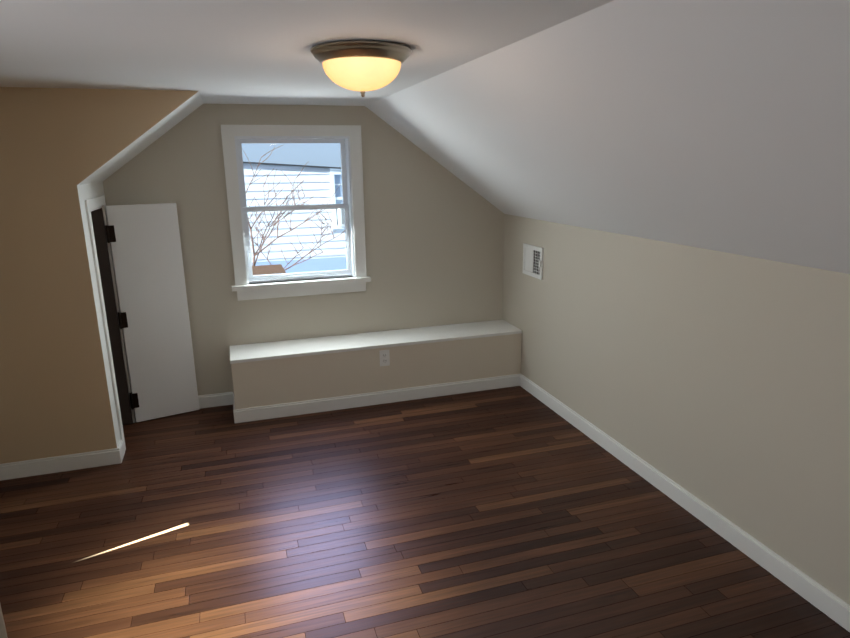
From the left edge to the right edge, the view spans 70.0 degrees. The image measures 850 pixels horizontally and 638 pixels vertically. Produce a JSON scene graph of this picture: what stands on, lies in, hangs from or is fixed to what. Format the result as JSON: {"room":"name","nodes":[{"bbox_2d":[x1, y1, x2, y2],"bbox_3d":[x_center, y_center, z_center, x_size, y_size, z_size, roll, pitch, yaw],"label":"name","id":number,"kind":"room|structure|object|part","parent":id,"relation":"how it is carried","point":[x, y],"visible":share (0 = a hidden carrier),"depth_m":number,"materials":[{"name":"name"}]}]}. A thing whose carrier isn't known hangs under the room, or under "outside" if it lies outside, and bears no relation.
{"room":"empty attic room","nodes":[
{"label":"empty attic room","id":0,"kind":"room"},
{"bbox_2d":[0,87,197,463],"bbox_3d":[-1.882,-0.156,3.226,1.488,2.007,0.110,-5,15,-17],"label":"wall","id":1,"kind":"structure","parent":0,"point":[58,146],"depth_m":3.12,"materials":[{"name":"beige paint"}]},
{"bbox_2d":[0,442,123,480],"bbox_3d":[-2.053,0.804,3.347,0.684,0.092,0.016,-5,15,-17],"label":"baseboard","id":2,"kind":"structure","parent":1,"relation":"attached to","point":[48,465],"depth_m":3.35,"materials":[{"name":"white wood"}]},
{"bbox_2d":[82,182,135,450],"bbox_3d":[-1.923,-0.020,3.626,0.100,1.545,0.590,-5,15,-17],"label":"door frame","id":3,"kind":"structure","parent":0,"point":[92,190],"depth_m":3.43,"materials":[{"name":"white wood"}]},
{"bbox_2d":[91,208,132,424],"bbox_3d":[-1.972,0.015,3.794,0.099,1.395,0.015,-5,15,-17],"label":"doorway","id":4,"kind":"structure","parent":3,"relation":"attached to","point":[110,305],"depth_m":3.78,"materials":[{"name":"brown"}]},
{"bbox_2d":[78,91,202,184],"bbox_3d":[-2.014,-0.711,3.365,1.559,1.191,0.693,-5,15,-17],"label":"ceiling","id":5,"kind":"structure","parent":0,"point":[128,153],"depth_m":3.39,"materials":[{"name":"white"}]},
{"bbox_2d":[103,104,504,395],"bbox_3d":[-1.042,-0.541,4.190,3.720,2.250,0.160,-5,15,-17],"label":"wall","id":6,"kind":"structure","parent":0,"point":[434,236],"depth_m":4.25,"materials":[{"name":"beige paint"}]},
{"bbox_2d":[105,203,198,421],"bbox_3d":[-1.742,-0.027,3.906,0.415,1.398,0.050,-9,17,-30],"label":"closet door","id":7,"kind":"structure","parent":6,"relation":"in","point":[153,313],"depth_m":3.89,"materials":[{"name":"painted wood"},{"name":"bronze"}]},
{"bbox_2d":[198,392,227,408],"bbox_3d":[-1.645,0.583,4.182,0.648,0.092,0.014,-5,15,-17],"label":"baseboard","id":8,"kind":"structure","parent":6,"relation":"attached to","point":[219,399],"depth_m":4.23,"materials":[{"name":"white wood"}]},
{"bbox_2d":[221,125,370,300],"bbox_3d":[-0.874,-0.730,4.164,0.950,1.139,0.202,-5,15,-17],"label":"window unit","id":9,"kind":"structure","parent":6,"relation":"in","point":[235,138],"depth_m":4.14,"materials":[{"name":"white wood"}]},
{"bbox_2d":[0,0,613,105],"bbox_3d":[-0.901,-0.841,1.572,2.514,0.120,4.620,-5,15,-17],"label":"ceiling","id":10,"kind":"structure","parent":0,"point":[235,51],"depth_m":1.86,"materials":[{"name":"white paint"}]},
{"bbox_2d":[310,40,411,96],"bbox_3d":[-0.214,-0.835,2.066,0.340,0.153,0.340,-5,15,-17],"label":"light fixture","id":11,"kind":"object","parent":10,"relation":"attached to","point":[362,66],"visible":1,"depth_m":1.96,"materials":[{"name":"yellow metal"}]},
{"bbox_3d":[-0.213,-0.825,2.068,0.266,0.091,0.266,-5,15,-17],"label":"lamp shade","id":12,"kind":"part","parent":11,"relation":"part of","materials":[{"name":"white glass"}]},
{"bbox_2d":[230,320,521,408],"bbox_3d":[-0.313,0.341,4.378,2.054,0.428,0.347,-5,15,-17],"label":"bench","id":13,"kind":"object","parent":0,"point":[279,372],"depth_m":4.21,"materials":[{"name":"beige paint"}]},
{"bbox_2d":[228,392,234,405],"bbox_3d":[-1.294,0.593,4.124,0.016,0.092,0.300,-5,15,-17],"label":"baseboard","id":14,"kind":"structure","parent":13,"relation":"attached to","point":[231,401],"depth_m":4.26,"materials":[{"name":"white wood"}]},
{"bbox_2d":[233,374,519,422],"bbox_3d":[-0.281,0.547,4.251,2.026,0.092,0.018,-5,15,-17],"label":"baseboard","id":15,"kind":"structure","parent":13,"relation":"attached to","point":[428,391],"depth_m":4.22,"materials":[{"name":"white wood"}]},
{"bbox_2d":[379,350,389,365],"bbox_3d":[-0.278,0.269,4.182,0.070,0.114,0.009,-5,15,-17],"label":"electrical outlet plate","id":16,"kind":"object","parent":13,"relation":"attached to","point":[384,357],"visible":1,"depth_m":4.18,"materials":[{"name":"white plastic"}]},
{"bbox_2d":[0,386,849,637],"bbox_3d":[-0.323,1.147,2.353,3.720,0.120,4.780,-5,15,-17],"label":"floor","id":17,"kind":"structure","parent":0,"point":[515,512],"depth_m":2.72,"materials":[{"name":"brown wood"}]},
{"bbox_2d":[0,605,7,637],"bbox_3d":[-0.416,0.601,0.259,0.035,1.965,0.815,-1,14,-2],"label":"entry door","id":18,"kind":"structure","parent":17,"relation":"on","point":[3,633],"depth_m":0.60,"materials":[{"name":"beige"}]},
{"bbox_2d":[365,0,849,273],"bbox_3d":[0.833,-0.623,2.199,1.116,0.854,4.620,-5,15,-17],"label":"ceiling","id":19,"kind":"structure","parent":0,"point":[720,125],"depth_m":1.93,"materials":[{"name":"white paint"}]},
{"bbox_2d":[502,214,849,604],"bbox_3d":[1.387,0.297,2.615,0.160,1.350,4.620,-5,15,-17],"label":"wall","id":20,"kind":"structure","parent":0,"point":[718,381],"depth_m":2.70,"materials":[{"name":"beige paint"}]},
{"bbox_2d":[522,243,543,279],"bbox_3d":[0.741,-0.401,4.202,0.022,0.215,0.280,-5,15,-17],"label":"air vent","id":21,"kind":"object","parent":20,"relation":"in","point":[533,255],"visible":0.98,"depth_m":4.19,"materials":[{"name":"white"}]},
{"bbox_2d":[520,374,849,631],"bbox_3d":[1.340,0.935,2.663,0.014,0.092,4.117,-5,15,-17],"label":"baseboard","id":22,"kind":"structure","parent":20,"relation":"attached to","point":[831,605],"depth_m":2.75,"materials":[{"name":"white wood"}]},
{"label":"outside","id":23,"kind":"structure","parent":0,"visible":0},
{"bbox_2d":[242,145,344,270],"bbox_3d":[-1.647,0.329,7.115,2.066,5.521,1.051,-5,15,-17],"label":"tree","id":24,"kind":"object","parent":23,"point":[263,237],"depth_m":6.60,"materials":[{"name":"brown plant"}]},
{"bbox_2d":[243,163,345,261],"bbox_3d":[-1.544,0.169,8.444,10.000,5.163,0.016,-5,15,-17],"label":"siding","id":25,"kind":"object","parent":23,"point":[311,182],"depth_m":7.99,"materials":[{"name":"white plastic"}]},
{"bbox_2d":[243,162,344,228],"bbox_3d":[-1.686,-1.753,7.805,10.973,1.247,0.245,-5,15,-17],"label":"house trim","id":26,"kind":"object","parent":25,"relation":"attached to","point":[338,214],"depth_m":8.06,"materials":[{"name":"grey wood"}]},
{"bbox_2d":[252,257,346,274],"bbox_3d":[-2.206,0.295,10.647,14.000,4.035,11.600,-5,15,-17],"label":"roof","id":27,"kind":"structure","parent":23,"point":[275,267],"depth_m":7.93,"materials":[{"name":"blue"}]}
]}

